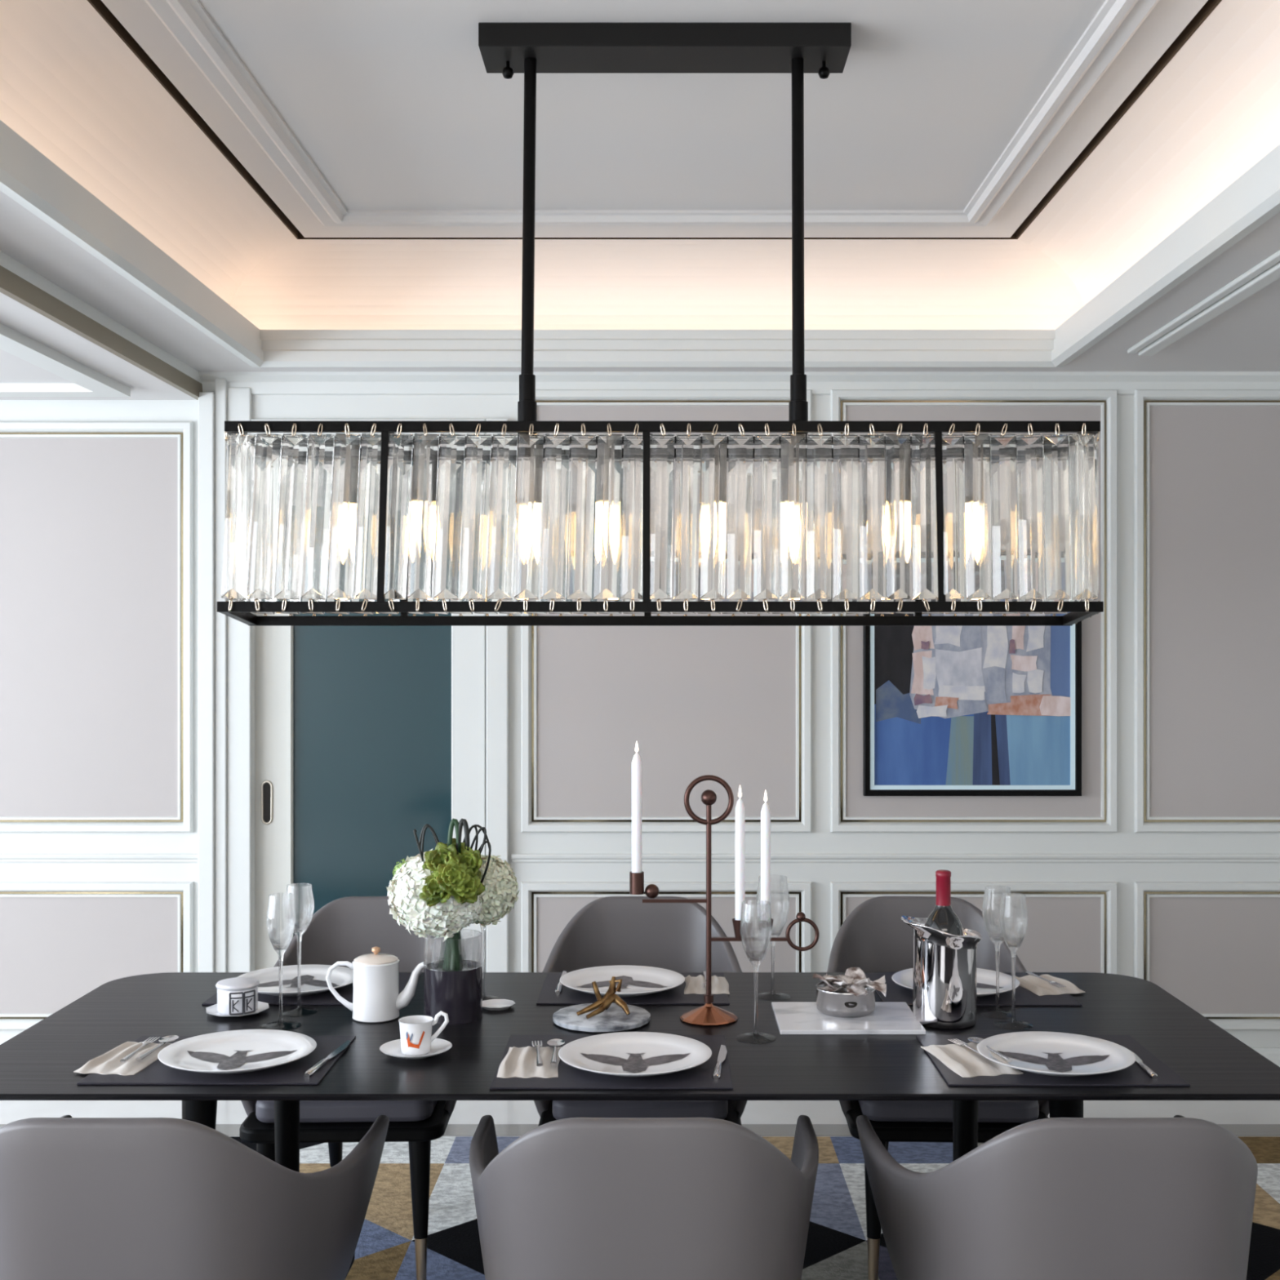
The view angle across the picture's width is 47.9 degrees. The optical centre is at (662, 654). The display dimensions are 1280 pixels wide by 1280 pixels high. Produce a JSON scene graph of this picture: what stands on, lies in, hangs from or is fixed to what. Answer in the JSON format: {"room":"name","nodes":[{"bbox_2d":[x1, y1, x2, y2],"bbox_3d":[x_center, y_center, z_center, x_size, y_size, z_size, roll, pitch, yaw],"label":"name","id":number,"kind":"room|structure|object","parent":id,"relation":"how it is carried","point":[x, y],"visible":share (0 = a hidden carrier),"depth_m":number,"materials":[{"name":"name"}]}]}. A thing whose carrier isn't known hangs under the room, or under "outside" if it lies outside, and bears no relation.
{"room":"dining room","nodes":[
{"label":"dining room","id":0,"kind":"room"},
{"bbox_2d":[0,292,196,399],"bbox_3d":[-3.227,-1.004,1.260,3.146,0.200,7.720,0,0,0],"label":"ceiling","id":1,"kind":"structure","parent":0,"point":[15,315],"depth_m":4.47,"materials":[{"name":"white paint"}]},
{"bbox_2d":[0,323,130,396],"bbox_3d":[-3.053,-0.889,1.695,2.493,0.030,6.390,0,0,0],"label":"trim","id":2,"kind":"structure","parent":1,"relation":"attached to","point":[86,381],"depth_m":4.55,"materials":[{"name":"white paint"}]},
{"bbox_2d":[0,0,1279,329],"bbox_3d":[-0.016,-1.230,2.750,3.040,0.289,4.634,0,0,0],"label":"cove","id":3,"kind":"object","parent":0,"point":[71,87],"visible":0.74,"depth_m":4.75,"materials":[{"name":"white paint"}]},
{"bbox_2d":[0,395,1279,1047],"bbox_3d":[-0.650,-0.100,5.220,8.300,3.200,0.200,0,0,0],"label":"wall","id":4,"kind":"structure","parent":0,"point":[820,840],"depth_m":5.12,"materials":[{"name":"white paint"}]},
{"bbox_2d":[0,422,193,832],"bbox_3d":[-2.175,-0.097,5.110,1.016,1.456,0.028,0,0,0],"label":"wall panel","id":5,"kind":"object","parent":4,"relation":"attached to","point":[96,518],"depth_m":5.12,"materials":[{"name":"white paint"}]},
{"bbox_2d":[0,881,193,1030],"bbox_3d":[-2.175,1.069,5.110,1.016,0.523,0.028,0,0,0],"label":"trim","id":6,"kind":"structure","parent":4,"relation":"attached to","point":[60,942],"depth_m":5.12,"materials":[{"name":"white paint"}]},
{"bbox_2d":[0,853,198,862],"bbox_3d":[-3.116,0.724,5.111,2.967,0.032,0.021,0,0,0],"label":"trim","id":7,"kind":"structure","parent":4,"relation":"attached to","point":[4,858],"depth_m":5.10,"materials":[{"name":"white paint"}]},
{"bbox_2d":[0,250,201,383],"bbox_3d":[-1.643,-0.977,1.260,0.020,0.037,7.720,0,0,0],"label":"trim","id":8,"kind":"structure","parent":4,"relation":"attached to","point":[6,261],"depth_m":4.11,"materials":[{"name":"white paint"}]},
{"bbox_2d":[0,265,202,399],"bbox_3d":[-1.642,-0.931,1.260,0.023,0.054,7.719,0,0,0],"label":"trim","id":9,"kind":"structure","parent":4,"relation":"attached to","point":[11,285],"depth_m":4.12,"materials":[{"name":"brown paint"}]},
{"bbox_2d":[198,378,251,972],"bbox_3d":[-1.548,0.262,5.095,0.176,2.476,0.050,0,0,0],"label":"trim","id":10,"kind":"structure","parent":4,"relation":"attached to","point":[224,642],"depth_m":5.09,"materials":[{"name":"white paint"}]},
{"bbox_2d":[255,458,451,970],"bbox_3d":[-1.079,0.383,5.181,0.761,2.234,0.058,0,0,0],"label":"door","id":11,"kind":"structure","parent":4,"relation":"in","point":[353,723],"depth_m":5.17,"materials":[{"name":"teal paint"}]},
{"bbox_2d":[250,418,508,972],"bbox_3d":[-1.003,0.333,5.103,0.913,2.334,0.035,0,0,0],"label":"trim","id":12,"kind":"structure","parent":4,"relation":"attached to","point":[468,642],"depth_m":5.10,"materials":[{"name":"white paint"}]},
{"bbox_2d":[0,120,1279,367],"bbox_3d":[-0.016,-1.041,2.750,2.846,0.127,4.440,0,0,0],"label":"trim","id":13,"kind":"structure","parent":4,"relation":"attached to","point":[27,176],"depth_m":4.88,"materials":[{"name":"white paint"}]},
{"bbox_2d":[520,389,811,832],"bbox_3d":[0.014,-0.154,5.110,1.030,1.570,0.028,0,0,0],"label":"wall panel","id":14,"kind":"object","parent":4,"relation":"attached to","point":[731,704],"depth_m":5.12,"materials":[{"name":"white paint"}]},
{"bbox_2d":[520,881,811,972],"bbox_3d":[0.014,1.069,5.110,1.030,0.523,0.028,0,0,0],"label":"trim","id":15,"kind":"structure","parent":4,"relation":"attached to","point":[547,908],"depth_m":5.12,"materials":[{"name":"white paint"}]},
{"bbox_2d":[198,371,1279,395],"bbox_3d":[0.834,-0.958,5.095,4.933,0.075,0.050,0,0,0],"label":"trim","id":16,"kind":"structure","parent":4,"relation":"attached to","point":[260,383],"depth_m":5.10,"materials":[{"name":"white paint"}]},
{"bbox_2d":[511,853,1279,862],"bbox_3d":[1.383,0.724,5.111,3.835,0.032,0.021,0,0,0],"label":"trim","id":17,"kind":"structure","parent":4,"relation":"attached to","point":[516,858],"depth_m":5.10,"materials":[{"name":"white paint"}]},
{"bbox_2d":[862,551,1081,795],"bbox_3d":[1.097,0.069,5.100,0.769,0.862,0.032,0,0,0],"label":"framed painting","id":18,"kind":"object","parent":4,"relation":"attached to","point":[948,710],"visible":0.65,"depth_m":5.10,"materials":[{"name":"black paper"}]},
{"bbox_2d":[830,389,1117,832],"bbox_3d":[1.105,-0.154,5.110,1.016,1.570,0.028,0,0,0],"label":"trim","id":19,"kind":"structure","parent":4,"relation":"attached to","point":[1095,811],"depth_m":5.12,"materials":[{"name":"white paint"}]},
{"bbox_2d":[830,881,1117,974],"bbox_3d":[1.105,1.069,5.110,1.016,0.523,0.028,0,0,0],"label":"trim","id":20,"kind":"structure","parent":4,"relation":"attached to","point":[1072,926],"depth_m":5.12,"materials":[{"name":"white paint"}]},
{"bbox_2d":[1133,389,1279,832],"bbox_3d":[2.206,-0.154,5.110,1.061,1.570,0.028,0,0,0],"label":"wall panel","id":21,"kind":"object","parent":4,"relation":"attached to","point":[1206,462],"depth_m":5.12,"materials":[{"name":"white paint"}]},
{"bbox_2d":[1133,881,1279,1030],"bbox_3d":[2.206,1.069,5.110,1.061,0.523,0.028,0,0,0],"label":"trim","id":22,"kind":"structure","parent":4,"relation":"attached to","point":[1214,947],"depth_m":5.12,"materials":[{"name":"white paint"}]},
{"bbox_2d":[1250,1047,1279,1066],"bbox_3d":[1.383,1.448,5.104,3.835,0.103,0.035,0,0,0],"label":"baseboard","id":23,"kind":"structure","parent":4,"relation":"attached to","point":[1273,1054],"depth_m":5.10,"materials":[{"name":"white paint"}]},
{"bbox_2d":[0,191,1279,371],"bbox_3d":[0.834,-1.041,1.260,4.933,0.090,7.720,0,0,0],"label":"crown molding","id":24,"kind":"structure","parent":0,"point":[1246,336],"depth_m":4.40,"materials":[{"name":"white paint"}]},
{"bbox_2d":[1127,249,1279,355],"bbox_3d":[1.558,-0.985,1.600,0.084,0.022,6.200,0,0,0],"label":"trim","id":25,"kind":"structure","parent":24,"relation":"attached to","point":[1266,272],"depth_m":4.05,"materials":[{"name":"white paint"}]},
{"bbox_2d":[0,1100,1279,1124],"bbox_3d":[-0.650,1.550,1.435,7.900,0.100,8.070,0,0,0],"label":"baseboard","id":26,"kind":"structure","parent":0,"point":[228,1112],"depth_m":4.74,"materials":[{"name":"wood"}]},
{"bbox_2d":[0,1124,1279,1136],"bbox_3d":[-0.650,1.499,4.538,7.900,0.002,0.107,0,0,0],"label":"trim","id":27,"kind":"structure","parent":26,"relation":"on","point":[229,1130],"depth_m":4.54,"materials":[{"name":"white paint"}]},
{"bbox_2d":[229,1136,1279,1279],"bbox_3d":[-0.250,1.495,2.675,5.300,0.010,3.550,0,0,0],"label":"area rug","id":28,"kind":"object","parent":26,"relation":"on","point":[837,1246],"visible":0.25,"depth_m":3.87,"materials":[{"name":"carpet"}]},
{"bbox_2d":[0,1115,389,1279],"bbox_3d":[-0.800,1.075,2.360,0.603,0.832,0.651,0,0,0],"label":"armchair","id":29,"kind":"object","parent":28,"relation":"on","point":[82,1198],"visible":1,"depth_m":2.06,"materials":[{"name":"grey leather"}]},
{"bbox_2d":[239,896,456,1279],"bbox_3d":[-0.751,1.075,3.616,0.603,0.832,0.651,0,0,-2],"label":"armchair","id":30,"kind":"object","parent":28,"relation":"on","point":[344,928],"visible":0.16,"depth_m":3.34,"materials":[{"name":"grey leather"}]},
{"bbox_2d":[255,1100,437,1123],"bbox_3d":[-0.750,1.058,3.585,0.410,0.053,0.520,0,0,-2],"label":"seat cushion","id":31,"kind":"object","parent":30,"relation":"on","point":[310,1111],"depth_m":3.33,"materials":[{"name":"grey leather"}]},
{"bbox_2d":[0,972,1279,1172],"bbox_3d":[-0.075,1.121,2.927,2.400,0.742,0.946,0,0,0],"label":"dining table","id":32,"kind":"object","parent":28,"relation":"on","point":[38,1063],"visible":0.61,"depth_m":2.76,"materials":[{"name":"black wood"}]},
{"bbox_2d":[76,1035,355,1084],"bbox_3d":[-0.810,0.748,2.664,0.420,0.004,0.312,0,0,0],"label":"placemat","id":33,"kind":"object","parent":32,"relation":"on","point":[292,1073],"visible":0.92,"depth_m":2.55,"materials":[{"name":"grey"}]},
{"bbox_2d":[73,1041,172,1075],"bbox_3d":[-0.982,0.739,2.661,0.117,0.014,0.206,0,0,8],"label":"napkin","id":34,"kind":"object","parent":33,"relation":"on","point":[108,1063],"visible":0.81,"depth_m":2.62,"materials":[{"name":"beige fabric"}]},
{"bbox_2d":[157,1029,316,1074],"bbox_3d":[-0.779,0.736,2.647,0.280,0.022,0.280,0,0,-2],"label":"dinner plate","id":35,"kind":"object","parent":33,"relation":"on","point":[243,1051],"visible":1,"depth_m":2.67,"materials":[{"name":"white ceramic"}]},
{"bbox_2d":[186,1049,297,1070],"bbox_3d":[-0.784,0.737,2.667,0.159,0.003,0.158,0,0,40],"label":"print","id":36,"kind":"object","parent":35,"relation":"on","point":[198,1060],"depth_m":2.63},
{"bbox_2d":[304,1040,351,1077],"bbox_3d":[-0.613,0.743,2.658,0.015,0.012,0.232,0,0,7],"label":"knife","id":37,"kind":"object","parent":33,"relation":"on","point":[317,1066],"visible":1,"depth_m":2.62,"materials":[{"name":"silver metal"}]},
{"bbox_2d":[205,1000,269,1017],"bbox_3d":[-0.889,0.745,3.013,0.132,0.010,0.126,0,0,0],"label":"saucer","id":38,"kind":"object","parent":32,"relation":"on","point":[212,1010],"visible":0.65,"depth_m":3.00,"materials":[{"name":"white ceramic"}]},
{"bbox_2d":[215,977,259,1015],"bbox_3d":[-0.889,0.712,3.013,0.088,0.067,0.088,0,0,0],"label":"sugar pot","id":39,"kind":"object","parent":38,"relation":"on","point":[236,995],"visible":1,"depth_m":2.98,"materials":[{"name":"white ceramic"}]},
{"bbox_2d":[260,892,301,1031],"bbox_3d":[-0.769,0.617,2.903,0.081,0.266,0.081,0,0,0],"label":"champagne flute","id":40,"kind":"object","parent":32,"relation":"on","point":[280,917],"visible":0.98,"depth_m":2.89,"materials":[{"name":"clear glass"}]},
{"bbox_2d":[266,892,295,961],"bbox_3d":[-0.769,0.551,2.903,0.056,0.135,0.056,0,0,0],"label":"bowl","id":41,"kind":"object","parent":40,"relation":"on","point":[280,917],"depth_m":2.88,"materials":[{"name":"clear glass"}]},
{"bbox_2d":[282,883,318,1016],"bbox_3d":[-0.762,0.617,3.020,0.077,0.267,0.077,0,0,0],"label":"champagne flute","id":42,"kind":"object","parent":32,"relation":"on","point":[303,896],"visible":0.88,"depth_m":3.00,"materials":[{"name":"clear glass"}]},
{"bbox_2d":[285,883,314,942],"bbox_3d":[-0.762,0.543,3.020,0.062,0.119,0.062,0,0,0],"label":"bowl","id":43,"kind":"object","parent":42,"relation":"on","point":[303,896],"depth_m":3.00,"materials":[{"name":"clear glass"}]},
{"bbox_2d":[201,973,421,1004],"bbox_3d":[-0.775,0.748,3.227,0.420,0.004,0.297,0,0,0],"label":"placemat","id":44,"kind":"object","parent":32,"relation":"on","point":[345,992],"visible":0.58,"depth_m":3.13,"materials":[{"name":"grey"}]},
{"bbox_2d":[237,964,352,995],"bbox_3d":[-0.818,0.736,3.229,0.280,0.022,0.280,0,0,0],"label":"dinner plate","id":45,"kind":"object","parent":44,"relation":"on","point":[313,977],"visible":0.8,"depth_m":3.27,"materials":[{"name":"white ceramic"}]},
{"bbox_2d":[257,974,339,987],"bbox_3d":[-0.822,0.737,3.209,0.159,0.003,0.158,0,0,-42],"label":"print","id":46,"kind":"object","parent":45,"relation":"on","point":[265,980],"depth_m":3.26},
{"bbox_2d":[325,946,423,1022],"bbox_3d":[-0.592,0.676,2.974,0.189,0.147,0.096,0,0,25],"label":"teapot","id":47,"kind":"object","parent":32,"relation":"on","point":[376,997],"visible":1,"depth_m":2.94,"materials":[{"name":"white ceramic"}]},
{"bbox_2d":[379,1038,452,1059],"bbox_3d":[-0.462,0.743,2.700,0.134,0.014,0.134,0,0,0],"label":"saucer","id":48,"kind":"object","parent":32,"relation":"on","point":[438,1046],"visible":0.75,"depth_m":2.71,"materials":[{"name":"white ceramic"}]},
{"bbox_2d":[398,1010,448,1055],"bbox_3d":[-0.453,0.707,2.695,0.086,0.077,0.065,0,0,30],"label":"coffee cup","id":49,"kind":"object","parent":48,"relation":"on","point":[416,1037],"visible":1,"depth_m":2.68,"materials":[{"name":"white ceramic"}]},
{"bbox_2d":[423,928,482,1025],"bbox_3d":[-0.432,0.664,2.974,0.119,0.172,0.119,0,0,0],"label":"flower vase","id":50,"kind":"object","parent":32,"relation":"on","point":[453,968],"visible":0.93,"depth_m":2.92,"materials":[{"name":"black glass"}]},
{"bbox_2d":[386,818,519,939],"bbox_3d":[-0.435,0.492,2.986,0.230,0.317,0.261,0,0,29],"label":"bouquet","id":51,"kind":"object","parent":50,"relation":"in","point":[448,888],"visible":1,"depth_m":2.91,"materials":[{"name":"white plant"}]},
{"bbox_2d":[479,923,500,1000],"bbox_3d":[-0.389,0.611,3.125,0.076,0.278,0.076,0,0,0],"label":"wine glass","id":52,"kind":"object","parent":32,"relation":"on","point":[485,997],"visible":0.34,"depth_m":3.12,"materials":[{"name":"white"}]},
{"bbox_2d":[482,999,515,1010],"bbox_3d":[-0.352,0.746,3.062,0.080,0.008,0.076,0,0,0],"label":"dish","id":53,"kind":"object","parent":32,"relation":"on","point":[491,1004],"visible":0.91,"depth_m":3.07,"materials":[{"name":"white ceramic"}]},
{"bbox_2d":[552,1003,650,1032],"bbox_3d":[-0.124,0.743,2.948,0.200,0.014,0.202,0,0,0],"label":"platter","id":54,"kind":"object","parent":32,"relation":"on","point":[614,1019],"visible":0.89,"depth_m":2.91,"materials":[{"name":"white stone"}]},
{"bbox_2d":[576,976,630,1018],"bbox_3d":[-0.120,0.698,2.929,0.089,0.074,0.074,0,0,-40],"label":"ornament","id":55,"kind":"object","parent":54,"relation":"on","point":[610,997],"visible":1,"depth_m":2.94,"materials":[{"name":"gold metal"}]},
{"bbox_2d":[489,1035,733,1088],"bbox_3d":[-0.088,0.748,2.654,0.420,0.004,0.343,0,0,0],"label":"placemat","id":56,"kind":"object","parent":32,"relation":"on","point":[700,1077],"visible":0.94,"depth_m":2.54,"materials":[{"name":"grey leather"}]},
{"bbox_2d":[497,1045,561,1078],"bbox_3d":[-0.239,0.739,2.635,0.111,0.014,0.196,0,0,0],"label":"napkin","id":57,"kind":"object","parent":56,"relation":"on","point":[518,1062],"visible":0.84,"depth_m":2.60,"materials":[{"name":"beige fabric"}]},
{"bbox_2d":[558,1031,711,1076],"bbox_3d":[-0.050,0.736,2.628,0.280,0.022,0.280,0,0,0],"label":"dinner plate","id":58,"kind":"object","parent":56,"relation":"on","point":[622,1054],"visible":1,"depth_m":2.65,"materials":[{"name":"white ceramic"}]},
{"bbox_2d":[581,1053,689,1072],"bbox_3d":[-0.045,0.737,2.648,0.159,0.003,0.158,0,0,-42],"label":"print","id":59,"kind":"object","parent":58,"relation":"on","point":[602,1062],"depth_m":2.61},
{"bbox_2d":[711,1044,727,1079],"bbox_3d":[0.107,0.743,2.634,0.015,0.012,0.212,0,0,7],"label":"knife","id":60,"kind":"object","parent":56,"relation":"on","point":[722,1052],"visible":1,"depth_m":2.62,"materials":[{"name":"silver metal"}]},
{"bbox_2d":[536,973,729,1004],"bbox_3d":[-0.063,0.748,3.228,0.414,0.004,0.293,0,0,0],"label":"placemat","id":61,"kind":"object","parent":32,"relation":"on","point":[674,996],"visible":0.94,"depth_m":3.14,"materials":[{"name":"grey"}]},
{"bbox_2d":[560,964,684,997],"bbox_3d":[-0.089,0.736,3.221,0.280,0.022,0.280,0,0,0],"label":"dinner plate","id":62,"kind":"object","parent":61,"relation":"on","point":[637,980],"visible":0.77,"depth_m":3.26,"materials":[{"name":"white ceramic"}]},
{"bbox_2d":[576,975,667,988],"bbox_3d":[-0.094,0.737,3.201,0.159,0.003,0.158,0,0,-42],"label":"print","id":63,"kind":"object","parent":62,"relation":"on","point":[582,981],"depth_m":3.25},
{"bbox_2d":[684,974,729,994],"bbox_3d":[0.099,0.739,3.246,0.102,0.014,0.166,0,0,0],"label":"napkin","id":64,"kind":"object","parent":61,"relation":"on","point":[720,985],"visible":0.87,"depth_m":3.21,"materials":[{"name":"beige fabric"}]},
{"bbox_2d":[629,774,819,1026],"bbox_3d":[0.128,0.499,2.961,0.390,0.502,0.117,0,0,0],"label":"candelabra","id":65,"kind":"object","parent":32,"relation":"on","point":[707,1015],"visible":0.92,"depth_m":2.96,"materials":[{"name":"orange metal"}]},
{"bbox_2d":[631,741,641,872],"bbox_3d":[-0.053,0.333,2.961,0.021,0.310,0.021,0,0,0],"label":"taper candle","id":66,"kind":"object","parent":65,"relation":"on","point":[637,762],"visible":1,"depth_m":2.95,"materials":[{"name":"white wax"}]},
{"bbox_2d":[629,871,644,894],"bbox_3d":[-0.053,0.470,2.961,0.030,0.044,0.030,0,0,0],"label":"candle cup","id":67,"kind":"object","parent":65,"relation":"on","point":[636,879],"depth_m":2.95,"materials":[{"name":"brown metal"}]},
{"bbox_2d":[734,785,745,920],"bbox_3d":[0.160,0.423,2.961,0.020,0.308,0.020,0,0,0],"label":"taper candle","id":68,"kind":"object","parent":65,"relation":"on","point":[740,810],"visible":0.84,"depth_m":2.95,"materials":[{"name":"white wax"}]},
{"bbox_2d":[760,790,770,902],"bbox_3d":[0.212,0.428,2.961,0.020,0.298,0.020,0,0,0],"label":"taper candle","id":69,"kind":"object","parent":65,"relation":"on","point":[765,811],"visible":0.73,"depth_m":2.95,"materials":[{"name":"white wax"}]},
{"bbox_2d":[736,899,776,1044],"bbox_3d":[0.183,0.617,2.812,0.078,0.266,0.078,0,0,0],"label":"wine glass","id":70,"kind":"object","parent":32,"relation":"on","point":[756,929],"visible":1,"depth_m":2.79,"materials":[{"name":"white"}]},
{"bbox_2d":[739,899,772,973],"bbox_3d":[0.183,0.553,2.812,0.062,0.137,0.062,0,0,0],"label":"bowl","id":71,"kind":"object","parent":70,"relation":"on","point":[756,929],"depth_m":2.79,"materials":[{"name":"clear glass"}]},
{"bbox_2d":[755,874,790,1000],"bbox_3d":[0.242,0.619,3.154,0.077,0.263,0.077,0,0,0],"label":"wine glass","id":72,"kind":"object","parent":32,"relation":"on","point":[780,896],"visible":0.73,"depth_m":3.13,"materials":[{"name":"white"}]},
{"bbox_2d":[755,874,789,946],"bbox_3d":[0.242,0.563,3.154,0.074,0.152,0.074,0,0,0],"label":"bowl","id":73,"kind":"object","parent":72,"relation":"on","point":[780,896],"depth_m":3.13,"materials":[{"name":"clear glass"}]},
{"bbox_2d":[771,1001,925,1034],"bbox_3d":[0.376,0.746,2.955,0.287,0.009,0.232,0,0,0],"label":"marble board","id":74,"kind":"object","parent":32,"relation":"on","point":[791,1017],"visible":0.93,"depth_m":2.91,"materials":[{"name":"white stone"}]},
{"bbox_2d":[815,981,875,1017],"bbox_3d":[0.381,0.715,2.991,0.126,0.051,0.126,0,0,0],"label":"steel bowl","id":75,"kind":"object","parent":74,"relation":"on","point":[841,1003],"visible":0.87,"depth_m":2.94,"materials":[{"name":"grey metal"}]},
{"bbox_2d":[812,966,886,996],"bbox_3d":[0.401,0.680,2.990,0.152,0.042,0.147,0,0,28],"label":"dried flower","id":76,"kind":"object","parent":75,"relation":"on","point":[855,982],"visible":0.99,"depth_m":2.98,"materials":[{"name":"silver metal"}]},
{"bbox_2d":[901,915,982,1030],"bbox_3d":[0.569,0.643,2.935,0.163,0.214,0.142,0,0,0],"label":"ice bucket","id":77,"kind":"object","parent":32,"relation":"on","point":[944,964],"visible":0.97,"depth_m":2.88,"materials":[{"name":"silver metal"}]},
{"bbox_2d":[924,870,963,935],"bbox_3d":[0.573,0.566,2.935,0.080,0.250,0.080,0,0,0],"label":"wine bottle","id":78,"kind":"object","parent":77,"relation":"in","point":[943,917],"visible":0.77,"depth_m":2.92,"materials":[{"name":"black glass"}]},
{"bbox_2d":[865,973,1081,1005],"bbox_3d":[0.685,0.748,3.220,0.420,0.004,0.300,0,0,0],"label":"placemat","id":79,"kind":"object","parent":32,"relation":"on","point":[895,992],"visible":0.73,"depth_m":3.14,"materials":[{"name":"grey fabric"}]},
{"bbox_2d":[891,968,1019,997],"bbox_3d":[0.653,0.736,3.213,0.280,0.022,0.280,0,0,0],"label":"dinner plate","id":80,"kind":"object","parent":79,"relation":"on","point":[985,979],"visible":0.29,"depth_m":3.24,"materials":[{"name":"white ceramic"}]},
{"bbox_2d":[912,982,1004,988],"bbox_3d":[0.657,0.737,3.193,0.159,0.003,0.158,0,0,42],"label":"print","id":81,"kind":"object","parent":80,"relation":"on","point":[979,985],"depth_m":3.21},
{"bbox_2d":[1015,973,1085,995],"bbox_3d":[0.860,0.740,3.245,0.118,0.014,0.176,0,0,-14],"label":"napkin","id":82,"kind":"object","parent":79,"relation":"on","point":[1040,987],"visible":0.79,"depth_m":3.21,"materials":[{"name":"beige fabric"}]},
{"bbox_2d":[979,884,1011,1018],"bbox_3d":[0.698,0.618,3.000,0.073,0.265,0.073,0,0,0],"label":"champagne flute","id":83,"kind":"object","parent":32,"relation":"on","point":[992,900],"visible":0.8,"depth_m":2.98,"materials":[{"name":"clear glass"}]},
{"bbox_2d":[982,884,1010,951],"bbox_3d":[0.698,0.552,3.000,0.063,0.134,0.063,0,0,0],"label":"bowl","id":84,"kind":"object","parent":83,"relation":"on","point":[992,900],"depth_m":2.98,"materials":[{"name":"clear glass"}]},
{"bbox_2d":[994,892,1033,1031],"bbox_3d":[0.710,0.618,2.909,0.078,0.265,0.078,0,0,0],"label":"champagne flute","id":85,"kind":"object","parent":32,"relation":"on","point":[1013,913],"visible":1,"depth_m":2.89,"materials":[{"name":"clear glass"}]},
{"bbox_2d":[999,892,1027,958],"bbox_3d":[0.710,0.549,2.909,0.057,0.128,0.057,0,0,0],"label":"bowl","id":86,"kind":"object","parent":85,"relation":"on","point":[1013,913],"depth_m":2.89,"materials":[{"name":"clear glass"}]},
{"bbox_2d":[915,1035,1190,1086],"bbox_3d":[0.707,0.748,2.662,0.420,0.004,0.324,0,0,0],"label":"placemat","id":87,"kind":"object","parent":32,"relation":"on","point":[1133,1075],"visible":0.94,"depth_m":2.55,"materials":[{"name":"grey"}]},
{"bbox_2d":[920,1042,1023,1077],"bbox_3d":[0.565,0.740,2.650,0.116,0.014,0.206,0,0,-12],"label":"napkin","id":88,"kind":"object","parent":87,"relation":"on","point":[963,1061],"visible":0.9,"depth_m":2.61,"materials":[{"name":"beige fabric"}]},
{"bbox_2d":[977,1031,1135,1076],"bbox_3d":[0.718,0.736,2.631,0.280,0.022,0.280,0,0,8],"label":"dinner plate","id":89,"kind":"object","parent":87,"relation":"on","point":[1044,1053],"visible":0.98,"depth_m":2.66,"materials":[{"name":"white ceramic"}]},
{"bbox_2d":[997,1050,1109,1072],"bbox_3d":[0.725,0.737,2.650,0.159,0.003,0.158,0,0,-34],"label":"print","id":90,"kind":"object","parent":89,"relation":"on","point":[1056,1061],"depth_m":2.62},
{"bbox_2d":[533,896,747,1126],"bbox_3d":[-0.052,1.075,3.615,0.603,0.832,0.651,0,0,0],"label":"armchair","id":91,"kind":"object","parent":28,"relation":"on","point":[608,931],"visible":0.2,"depth_m":3.89,"materials":[{"name":"grey leather"}]},
{"bbox_2d":[552,1100,728,1119],"bbox_3d":[-0.052,1.058,3.585,0.410,0.053,0.520,0,0,0],"label":"seat cushion","id":92,"kind":"object","parent":91,"relation":"on","point":[562,1109],"depth_m":3.33,"materials":[{"name":"grey leather"}]},
{"bbox_2d":[469,1115,818,1279],"bbox_3d":[-0.031,1.075,2.360,0.603,0.832,0.651,0,0,0],"label":"armchair","id":93,"kind":"object","parent":28,"relation":"on","point":[571,1198],"visible":1,"depth_m":2.06,"materials":[{"name":"grey leather"}]},
{"bbox_2d":[826,896,1048,1279],"bbox_3d":[0.681,1.075,3.616,0.603,0.832,0.651,0,0,2],"label":"armchair","id":94,"kind":"object","parent":28,"relation":"on","point":[873,937],"visible":0.2,"depth_m":3.75,"materials":[{"name":"grey leather"}]},
{"bbox_2d":[857,1100,1039,1123],"bbox_3d":[0.680,1.058,3.585,0.410,0.053,0.520,0,0,2],"label":"seat cushion","id":95,"kind":"object","parent":94,"relation":"on","point":[877,1111],"depth_m":3.33,"materials":[{"name":"grey leather"}]},
{"bbox_2d":[856,1115,1257,1279],"bbox_3d":[0.655,1.075,2.360,0.603,0.832,0.651,0,0,0],"label":"armchair","id":96,"kind":"object","parent":28,"relation":"on","point":[1051,1198],"visible":1,"depth_m":2.06,"materials":[{"name":"grey leather"}]},
{"bbox_2d":[87,0,1222,239],"bbox_3d":[-0.016,-1.392,2.750,3.106,0.064,4.700,0,0,0],"label":"ceiling","id":97,"kind":"structure","parent":0,"point":[396,104],"depth_m":3.61,"materials":[{"name":"white paint"}]},
{"bbox_2d":[144,0,1159,226],"bbox_3d":[-0.021,-1.345,2.754,2.086,0.030,3.508,0,0,0],"label":"trim","id":98,"kind":"structure","parent":97,"relation":"attached to","point":[188,21],"depth_m":3.87,"materials":[{"name":"white paint"}]},
{"bbox_2d":[217,22,1103,626],"bbox_3d":[-0.002,-0.712,3.170,1.881,1.295,0.271,0,0,0],"label":"crystal chandelier","id":99,"kind":"object","parent":97,"relation":"hanging from","point":[935,531],"visible":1,"depth_m":3.05,"materials":[{"name":"clear glass"}]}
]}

